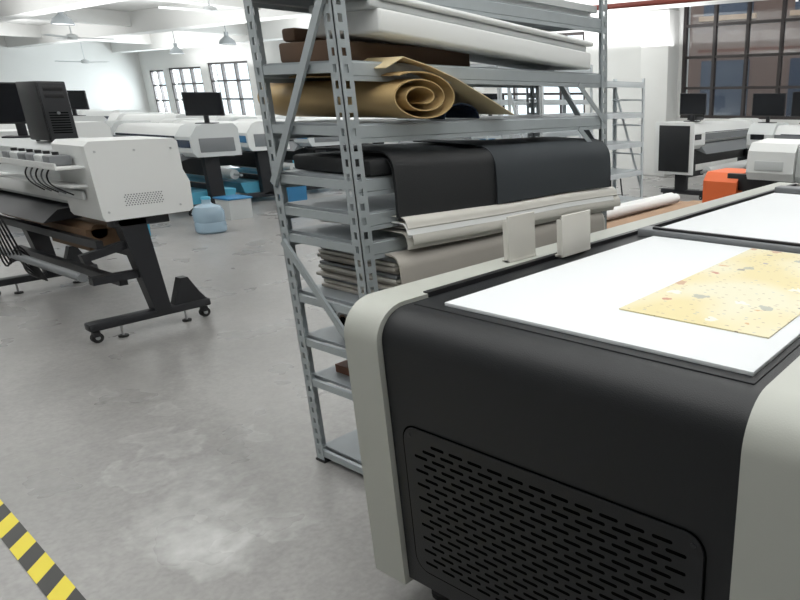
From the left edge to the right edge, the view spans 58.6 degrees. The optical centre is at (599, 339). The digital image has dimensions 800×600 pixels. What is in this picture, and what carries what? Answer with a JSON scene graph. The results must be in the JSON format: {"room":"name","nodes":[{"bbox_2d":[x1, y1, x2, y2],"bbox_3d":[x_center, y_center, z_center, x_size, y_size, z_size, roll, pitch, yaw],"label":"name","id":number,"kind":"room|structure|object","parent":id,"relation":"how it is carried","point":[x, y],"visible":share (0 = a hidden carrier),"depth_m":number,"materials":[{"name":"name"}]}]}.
{"room":"print shop","nodes":[
{"label":"print shop","id":0,"kind":"room"},
{"bbox_2d":[0,36,149,112],"bbox_3d":[-22.734,-7.137,18.904,0.300,3.650,18.000,13,23,32],"label":"wall","id":1,"kind":"structure","parent":0,"point":[114,81],"depth_m":24.20,"materials":[{"name":"paint"}]},
{"bbox_2d":[0,0,182,24],"bbox_3d":[-7.615,-5.529,8.809,36.600,0.150,18.300,13,23,32],"label":"ceiling","id":2,"kind":"structure","parent":0,"point":[128,5],"depth_m":16.32,"materials":[{"name":"paint"}]},
{"bbox_2d":[0,0,125,21],"bbox_3d":[-6.579,-5.742,10.361,36.000,0.500,0.340,13,23,32],"label":"ceiling beam","id":3,"kind":"structure","parent":2,"relation":"attached to","point":[9,9],"depth_m":13.15,"materials":[{"name":"white paint"}]},
{"bbox_2d":[51,11,74,25],"bbox_3d":[-10.967,-6.773,13.529,0.410,0.700,0.410,13,23,32],"label":"pendant lamp","id":4,"kind":"object","parent":2,"relation":"hanging from","point":[60,18],"visible":0.77,"depth_m":13.52,"materials":[{"name":"grey metal"}]},
{"bbox_2d":[55,41,92,63],"bbox_3d":[-17.678,-9.860,22.534,1.541,0.980,1.353,13,23,32],"label":"ceiling fan","id":5,"kind":"object","parent":2,"relation":"hanging from","point":[84,60],"depth_m":22.70,"materials":[{"name":"white metal"}]},
{"bbox_2d":[0,23,150,44],"bbox_3d":[-20.125,-8.098,16.684,0.300,0.339,18.000,13,23,32],"label":"ceiling beam","id":6,"kind":"structure","parent":2,"relation":"attached to","point":[6,29],"depth_m":20.40,"materials":[{"name":"white paint"}]},
{"bbox_2d":[43,11,113,39],"bbox_3d":[-12.906,-7.677,16.162,1.374,0.780,1.540,13,23,32],"label":"ceiling fan","id":7,"kind":"object","parent":2,"relation":"hanging from","point":[70,36],"depth_m":16.11,"materials":[{"name":"white metal"}]},
{"bbox_2d":[22,8,246,35],"bbox_3d":[-15.155,-6.961,13.520,0.300,0.339,18.000,13,23,32],"label":"ceiling beam","id":8,"kind":"structure","parent":2,"relation":"attached to","point":[81,15],"depth_m":17.01,"materials":[{"name":"white paint"}]},
{"bbox_2d":[4,3,311,47],"bbox_3d":[-4.786,-6.638,12.856,36.000,0.500,0.340,13,23,32],"label":"ceiling beam","id":9,"kind":"structure","parent":2,"relation":"attached to","point":[152,20],"depth_m":16.79,"materials":[{"name":"white paint"}]},
{"bbox_2d":[169,31,183,53],"bbox_3d":[-13.136,-9.263,20.607,0.410,0.800,0.410,13,23,32],"label":"pendant lamp","id":10,"kind":"object","parent":2,"relation":"hanging from","point":[175,50],"visible":0.97,"depth_m":20.61,"materials":[{"name":"grey metal"}]},
{"bbox_2d":[158,0,243,16],"bbox_3d":[-7.449,-6.527,12.665,1.462,0.580,1.511,13,23,32],"label":"ceiling fan","id":11,"kind":"object","parent":2,"relation":"hanging from","point":[207,9],"depth_m":12.74,"materials":[{"name":"white metal"}]},
{"bbox_2d":[219,25,236,44],"bbox_3d":[-9.611,-8.008,17.113,0.410,0.800,0.410,13,23,32],"label":"pendant lamp","id":12,"kind":"object","parent":2,"relation":"hanging from","point":[226,40],"visible":0.95,"depth_m":17.12,"materials":[{"name":"grey metal"}]},
{"bbox_2d":[157,0,310,16],"bbox_3d":[-10.184,-5.825,10.357,0.300,0.339,18.000,13,23,32],"label":"ceiling beam","id":13,"kind":"structure","parent":2,"relation":"attached to","point":[233,4],"depth_m":13.60,"materials":[{"name":"white paint"}]},
{"bbox_2d":[110,0,763,52],"bbox_3d":[-3.050,-7.506,15.273,36.000,0.500,0.340,13,23,32],"label":"ceiling beam","id":14,"kind":"structure","parent":2,"relation":"attached to","point":[271,29],"depth_m":20.05,"materials":[{"name":"white paint"}]},
{"bbox_2d":[589,0,798,16],"bbox_3d":[2.871,-4.383,7.394,12.700,1.050,0.068,13,23,32],"label":"pipe","id":15,"kind":"object","parent":2,"relation":"hanging from","point":[647,2],"visible":0.26,"depth_m":8.94,"materials":[{"name":"metal"}]},
{"bbox_2d":[0,165,704,599],"bbox_3d":[-7.615,-1.977,10.086,36.600,0.100,18.300,13,23,32],"label":"floor","id":16,"kind":"structure","parent":0,"point":[172,458],"depth_m":3.17,"materials":[{"name":"concrete"}]},
{"bbox_2d":[0,499,85,599],"bbox_3d":[-1.891,0.777,2.265,3.108,0.001,0.232,13,23,32],"label":"tape","id":17,"kind":"object","parent":16,"relation":"on","point":[42,569],"visible":1,"depth_m":2.31,"materials":[{"name":"yellow plastic"}]},
{"bbox_2d":[0,121,111,137],"bbox_3d":[-7.082,-2.127,8.494,2.706,1.260,0.800,13,23,32],"label":"printer","id":18,"kind":"object","parent":16,"relation":"on","point":[87,129],"visible":0.02,"depth_m":7.76,"materials":[{"name":"white plastic"}]},
{"bbox_2d":[73,115,107,121],"bbox_3d":[-9.803,-3.388,12.017,3.006,1.250,0.850,13,23,32],"label":"printer","id":19,"kind":"object","parent":16,"relation":"on","point":[90,117],"visible":0.02,"depth_m":11.14,"materials":[{"name":"white plastic"}]},
{"bbox_2d":[67,90,89,115],"bbox_3d":[-8.798,-3.948,11.135,0.500,0.400,0.180,-2,20,-6],"label":"computer monitor","id":20,"kind":"object","parent":19,"relation":"on","point":[78,100],"visible":0.66,"depth_m":11.11,"materials":[{"name":"black plastic"}]},
{"bbox_2d":[0,129,210,342],"bbox_3d":[-4.124,-0.907,5.094,2.652,1.262,0.770,13,23,32],"label":"printer","id":21,"kind":"object","parent":16,"relation":"on","point":[99,196],"visible":1,"depth_m":4.47,"materials":[{"name":"white plastic"}]},
{"bbox_2d":[0,82,29,137],"bbox_3d":[-4.487,-1.767,5.135,0.500,0.400,0.180,-11,23,-29],"label":"computer monitor","id":22,"kind":"object","parent":21,"relation":"on","point":[11,111],"visible":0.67,"depth_m":5.10,"materials":[{"name":"black plastic"}]},
{"bbox_2d":[15,81,77,141],"bbox_3d":[-3.798,-1.570,4.596,0.366,0.390,0.170,13,23,32],"label":"computer tower","id":23,"kind":"object","parent":21,"relation":"on","point":[46,107],"visible":0.88,"depth_m":4.50,"materials":[{"name":"black plastic"}]},
{"bbox_2d":[72,109,142,118],"bbox_3d":[-13.736,-5.797,18.723,2.906,1.250,0.850,13,23,32],"label":"printer","id":24,"kind":"object","parent":16,"relation":"on","point":[97,112],"visible":0.02,"depth_m":18.35,"materials":[{"name":"white plastic"}]},
{"bbox_2d":[108,112,209,122],"bbox_3d":[-8.987,-3.977,13.656,2.806,1.250,0.850,13,23,32],"label":"printer","id":25,"kind":"object","parent":16,"relation":"on","point":[154,118],"visible":0.02,"depth_m":13.46,"materials":[{"name":"white plastic"}]},
{"bbox_2d":[149,112,173,113],"bbox_3d":[-10.339,-4.997,16.570,2.706,1.200,0.850,13,23,32],"label":"printer","id":26,"kind":"object","parent":16,"relation":"on","point":[149,112],"visible":0.02,"depth_m":17.04,"materials":[{"name":"white plastic"}]},
{"bbox_2d":[105,120,241,215],"bbox_3d":[-6.372,-2.590,9.870,2.856,1.200,0.800,13,23,32],"label":"printer","id":27,"kind":"object","parent":16,"relation":"on","point":[208,142],"visible":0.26,"depth_m":9.22,"materials":[{"name":"grey plastic"}]},
{"bbox_2d":[181,92,224,123],"bbox_3d":[-5.332,-3.128,9.003,0.500,0.400,0.180,-2,20,-6],"label":"computer monitor","id":28,"kind":"object","parent":27,"relation":"on","point":[205,104],"visible":0.97,"depth_m":8.97,"materials":[{"name":"black plastic"}]},
{"bbox_2d":[192,196,227,233],"bbox_3d":[-4.684,-1.502,7.996,0.340,0.420,0.340,13,23,32],"label":"water jug","id":29,"kind":"object","parent":16,"relation":"on","point":[209,217],"visible":1,"depth_m":7.90,"materials":[{"name":"blue plastic"}]},
{"bbox_2d":[159,118,289,197],"bbox_3d":[-6.207,-2.989,10.981,2.806,1.200,0.800,13,23,32],"label":"printer","id":30,"kind":"object","parent":16,"relation":"on","point":[251,133],"visible":0.23,"depth_m":10.40,"materials":[{"name":"white plastic"}]},
{"bbox_2d":[212,194,252,219],"bbox_3d":[-4.918,-1.786,8.986,0.380,0.285,0.340,13,23,32],"label":"tub","id":31,"kind":"object","parent":16,"relation":"on","point":[236,206],"visible":0.98,"depth_m":8.88,"materials":[{"name":"grey plastic"}]},
{"bbox_2d":[209,114,293,165],"bbox_3d":[-7.689,-4.391,14.883,2.706,1.200,0.850,13,23,32],"label":"printer","id":32,"kind":"object","parent":16,"relation":"on","point":[212,118],"visible":0.02,"depth_m":14.96,"materials":[{"name":"white plastic"}]},
{"bbox_2d":[217,117,340,189],"bbox_3d":[-5.781,-3.353,11.993,2.906,1.200,0.800,13,23,32],"label":"printer","id":33,"kind":"object","parent":16,"relation":"on","point":[296,145],"visible":0.1,"depth_m":11.31,"materials":[{"name":"grey plastic"}]},
{"bbox_2d":[279,185,306,201],"bbox_3d":[-4.565,-2.154,9.883,0.380,0.370,0.340,13,23,32],"label":"plastic bin","id":34,"kind":"object","parent":16,"relation":"on","point":[298,193],"visible":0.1,"depth_m":9.79,"materials":[{"name":"blue plastic"}]},
{"bbox_2d":[295,116,386,151],"bbox_3d":[-5.121,-3.804,13.249,2.706,1.200,0.850,13,23,32],"label":"printer","id":35,"kind":"object","parent":16,"relation":"on","point":[296,117],"visible":0.02,"depth_m":13.33,"materials":[{"name":"white plastic"}]},
{"bbox_2d":[243,0,606,474],"bbox_3d":[-0.608,-0.750,3.048,0.505,2.350,1.600,13,23,32],"label":"storage rack","id":36,"kind":"object","parent":16,"relation":"on","point":[370,207],"visible":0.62,"depth_m":2.55,"materials":[{"name":"grey metal"}]},
{"bbox_2d":[335,360,348,375],"bbox_3d":[-0.817,0.242,3.015,0.399,0.374,0.750,13,23,32],"label":"box","id":37,"kind":"object","parent":36,"relation":"in","point":[341,367],"visible":0.07,"depth_m":2.84,"materials":[{"name":"brown cardboard"}]},
{"bbox_2d":[334,304,349,324],"bbox_3d":[-0.645,-0.271,3.252,0.140,0.140,1.405,13,23,32],"label":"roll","id":38,"kind":"object","parent":36,"relation":"in","point":[341,316],"visible":0.1,"depth_m":2.70,"materials":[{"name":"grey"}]},
{"bbox_2d":[279,28,469,66],"bbox_3d":[-0.858,-1.134,2.608,0.320,0.119,0.660,13,23,32],"label":"sheets","id":39,"kind":"object","parent":36,"relation":"on","point":[292,51],"visible":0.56,"depth_m":2.42,"materials":[{"name":"brown leather"}]},
{"bbox_2d":[257,56,513,117],"bbox_3d":[-0.830,-0.995,2.654,0.690,0.203,0.717,13,23,32],"label":"roll","id":40,"kind":"object","parent":36,"relation":"on","point":[431,96],"visible":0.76,"depth_m":2.44,"materials":[{"name":"brown paper"}]},
{"bbox_2d":[398,103,479,119],"bbox_3d":[-0.662,-0.938,2.730,0.270,0.062,0.200,13,23,32],"label":"fabric bundle","id":41,"kind":"object","parent":36,"relation":"in","point":[458,110],"visible":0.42,"depth_m":2.75,"materials":[{"name":"black fabric"}]},
{"bbox_2d":[309,0,592,70],"bbox_3d":[-0.543,-1.263,2.809,0.380,0.200,1.278,13,23,32],"label":"bundle","id":42,"kind":"object","parent":36,"relation":"in","point":[486,40],"visible":0.81,"depth_m":2.54,"materials":[{"name":"paper"}]},
{"bbox_2d":[316,212,604,294],"bbox_3d":[-0.570,-0.455,3.120,0.552,0.196,1.360,13,23,32],"label":"sheets","id":43,"kind":"object","parent":36,"relation":"in","point":[338,271],"visible":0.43,"depth_m":2.66,"materials":[{"name":"grey paper"}]},
{"bbox_2d":[320,187,620,249],"bbox_3d":[-0.513,-0.623,3.135,0.553,0.153,1.454,13,23,32],"label":"paper sheets","id":44,"kind":"object","parent":43,"relation":"on","point":[424,230],"visible":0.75,"depth_m":2.77,"materials":[{"name":"white paper"}]},
{"bbox_2d":[293,137,610,220],"bbox_3d":[-0.558,-0.770,3.030,0.517,0.260,1.470,13,23,32],"label":"sheets","id":45,"kind":"object","parent":44,"relation":"on","point":[429,176],"visible":0.95,"depth_m":2.74,"materials":[{"name":"black fabric"}]},
{"bbox_2d":[494,0,596,16],"bbox_3d":[-0.596,-1.436,2.805,0.410,0.054,1.470,13,23,32],"label":"boards","id":46,"kind":"object","parent":36,"relation":"on","point":[564,6],"visible":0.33,"depth_m":3.05,"materials":[{"name":"paper"}]},
{"bbox_2d":[390,137,485,142],"bbox_3d":[-2.553,-3.216,11.614,2.706,1.200,0.850,13,23,32],"label":"printer","id":47,"kind":"object","parent":16,"relation":"on","point":[460,138],"visible":0.03,"depth_m":11.36,"materials":[{"name":"white plastic"}]},
{"bbox_2d":[482,93,504,115],"bbox_3d":[-1.808,-3.833,10.965,0.500,0.400,0.180,1,20,4],"label":"computer monitor","id":48,"kind":"object","parent":47,"relation":"on","point":[493,96],"visible":0.08,"depth_m":10.89,"materials":[{"name":"black plastic"}]},
{"bbox_2d":[470,62,497,115],"bbox_3d":[-2.133,-4.702,12.126,0.500,3.650,0.450,13,23,32],"label":"column","id":49,"kind":"structure","parent":16,"relation":"on","point":[479,89],"depth_m":11.96,"materials":[{"name":"paint"}]},
{"bbox_2d":[470,63,592,139],"bbox_3d":[-0.840,-2.617,8.836,0.510,1.950,1.912,13,23,32],"label":"wall","id":50,"kind":"structure","parent":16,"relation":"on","point":[563,102],"depth_m":8.59,"materials":[{"name":"white paint"}]},
{"bbox_2d":[344,182,799,599],"bbox_3d":[0.771,-0.040,2.847,1.290,1.150,3.295,13,23,32],"label":"printer","id":51,"kind":"object","parent":16,"relation":"on","point":[524,434],"visible":0.96,"depth_m":1.56,"materials":[{"name":"black plastic"}]},
{"bbox_2d":[619,248,799,338],"bbox_3d":[0.455,-0.164,1.920,0.392,0.003,0.875,13,23,32],"label":"map sheet","id":52,"kind":"object","parent":51,"relation":"on","point":[754,292],"visible":1,"depth_m":1.78,"materials":[{"name":"yellow paper"}]},
{"bbox_2d":[507,78,644,202],"bbox_3d":[-0.203,-2.162,7.867,0.460,1.750,2.062,13,23,32],"label":"wire rack","id":53,"kind":"object","parent":16,"relation":"on","point":[616,173],"visible":0.36,"depth_m":8.32,"materials":[{"name":"grey metal"}]},
{"bbox_2d":[610,179,622,195],"bbox_3d":[0.196,-2.433,10.530,0.296,0.461,0.296,13,23,32],"label":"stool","id":54,"kind":"object","parent":16,"relation":"on","point":[620,179],"visible":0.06,"depth_m":10.58,"materials":[{"name":"metal"}]},
{"bbox_2d":[607,201,686,221],"bbox_3d":[0.442,-0.897,6.223,0.730,0.480,2.300,13,23,32],"label":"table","id":55,"kind":"object","parent":16,"relation":"on","point":[679,202],"visible":0.02,"depth_m":6.49,"materials":[{"name":"wood"}]},
{"bbox_2d":[607,193,679,219],"bbox_3d":[0.231,-1.186,6.111,0.096,0.096,1.955,13,24,32],"label":"paper roll","id":56,"kind":"object","parent":55,"relation":"on","point":[620,211],"visible":0.55,"depth_m":6.27,"materials":[{"name":"grey paper"}]},
{"bbox_2d":[615,192,673,206],"bbox_3d":[0.177,-1.215,6.235,0.110,0.110,2.005,13,24,32],"label":"paper roll","id":57,"kind":"object","parent":55,"relation":"on","point":[670,193],"visible":0.06,"depth_m":6.55,"materials":[{"name":"grey paper"}]},
{"bbox_2d":[607,200,701,228],"bbox_3d":[0.537,-1.118,6.075,0.460,0.035,2.100,13,23,32],"label":"sheets","id":58,"kind":"object","parent":55,"relation":"on","point":[626,220],"visible":0.21,"depth_m":6.16,"materials":[{"name":"white paper"}]},
{"bbox_2d":[654,118,761,199],"bbox_3d":[2.022,-3.202,11.604,0.750,1.180,3.051,13,23,32],"label":"printer","id":59,"kind":"object","parent":16,"relation":"on","point":[679,145],"visible":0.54,"depth_m":10.67,"materials":[{"name":"white plastic"}]},
{"bbox_2d":[680,93,706,121],"bbox_3d":[1.453,-3.630,10.428,0.420,0.420,0.180,8,21,21],"label":"computer monitor","id":60,"kind":"object","parent":59,"relation":"on","point":[692,104],"visible":1,"depth_m":10.39,"materials":[{"name":"black plastic"}]},
{"bbox_2d":[687,115,703,120],"bbox_3d":[1.574,-3.802,10.908,0.166,0.420,0.300,13,23,32],"label":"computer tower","id":61,"kind":"object","parent":59,"relation":"on","point":[697,117],"visible":0.28,"depth_m":10.88,"materials":[{"name":"black plastic"}]},
{"bbox_2d":[702,138,799,202],"bbox_3d":[2.049,-1.041,5.529,2.270,1.220,1.300,13,23,32],"label":"printer","id":62,"kind":"object","parent":16,"relation":"on","point":[769,160],"visible":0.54,"depth_m":5.29,"materials":[{"name":"white plastic"},{"name":"orange plastic"},{"name":"black plastic"}]},
{"bbox_2d":[746,122,799,148],"bbox_3d":[3.635,-2.640,10.069,2.806,1.160,0.850,13,23,32],"label":"printer","id":63,"kind":"object","parent":16,"relation":"on","point":[757,131],"visible":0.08,"depth_m":10.27,"materials":[{"name":"grey plastic"}]},
{"bbox_2d":[752,93,786,122],"bbox_3d":[2.631,-3.616,10.420,0.550,0.440,0.180,15,25,36],"label":"computer monitor","id":64,"kind":"object","parent":63,"relation":"on","point":[764,104],"visible":0.99,"depth_m":10.38,"materials":[{"name":"black plastic"}]},
{"bbox_2d":[791,92,799,123],"bbox_3d":[3.168,-3.503,10.075,0.550,0.460,0.180,11,22,27],"label":"computer monitor","id":65,"kind":"object","parent":63,"relation":"on","point":[795,110],"visible":1,"depth_m":10.14,"materials":[{"name":"black plastic"}]},
{"bbox_2d":[138,7,799,176],"bbox_3d":[-2.574,-6.262,16.468,36.600,3.650,0.300,13,23,32],"label":"wall","id":66,"kind":"structure","parent":0,"point":[624,29],"depth_m":14.68,"materials":[{"name":"paint"}]},
{"bbox_2d":[150,70,171,111],"bbox_3d":[-16.576,-9.361,25.314,1.100,1.600,0.100,13,23,32],"label":"window","id":67,"kind":"structure","parent":66,"relation":"in","point":[160,85],"depth_m":25.38,"materials":[{"name":"grey"}]},
{"bbox_2d":[169,67,204,113],"bbox_3d":[-14.837,-8.986,24.199,2.300,1.650,0.100,13,23,32],"label":"window","id":68,"kind":"structure","parent":66,"relation":"in","point":[180,69],"depth_m":24.28,"materials":[{"name":"grey"}]},
{"bbox_2d":[208,61,255,114],"bbox_3d":[-12.434,-8.484,22.653,2.500,1.750,0.100,13,23,32],"label":"window","id":69,"kind":"structure","parent":66,"relation":"in","point":[235,63],"depth_m":22.64,"materials":[{"name":"grey metal"}]},
{"bbox_2d":[504,32,584,114],"bbox_3d":[-1.459,-6.092,15.625,2.800,1.900,0.100,13,23,32],"label":"window","id":70,"kind":"structure","parent":66,"relation":"in","point":[515,93],"depth_m":15.36,"materials":[{"name":"grey"}]},
{"bbox_2d":[680,0,799,119],"bbox_3d":[2.807,-5.446,12.792,2.700,2.300,0.100,13,23,32],"label":"window","id":71,"kind":"structure","parent":66,"relation":"in","point":[783,20],"depth_m":12.90,"materials":[{"name":"grey metal"}]},
{"bbox_2d":[568,0,589,3],"bbox_3d":[-4.883,-4.612,6.983,0.300,0.339,18.000,13,23,32],"label":"ceiling beam","id":72,"kind":"structure","parent":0,"point":[578,1],"depth_m":13.16,"materials":[{"name":"white paint"}]},
{"bbox_2d":[639,9,679,175],"bbox_3d":[1.205,-5.010,13.722,0.630,3.150,0.450,13,23,32],"label":"column","id":73,"kind":"structure","parent":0,"point":[660,28],"depth_m":13.39,"materials":[{"name":"paint"}]},
{"label":"outside","id":74,"kind":"structure","parent":0,"visible":0},
{"bbox_3d":[1.774,-6.714,24.085,65.000,0.050,16.700,13,23,32],"label":"ground","id":75,"kind":"structure","parent":74,"visible":0},
{"bbox_2d":[687,0,799,115],"bbox_3d":[7.851,-8.418,15.001,18.000,9.300,1.100,13,23,32],"label":"brick building","id":76,"kind":"structure","parent":75,"relation":"on","point":[764,37],"depth_m":17.63,"materials":[{"name":"brown brick"}]}
]}

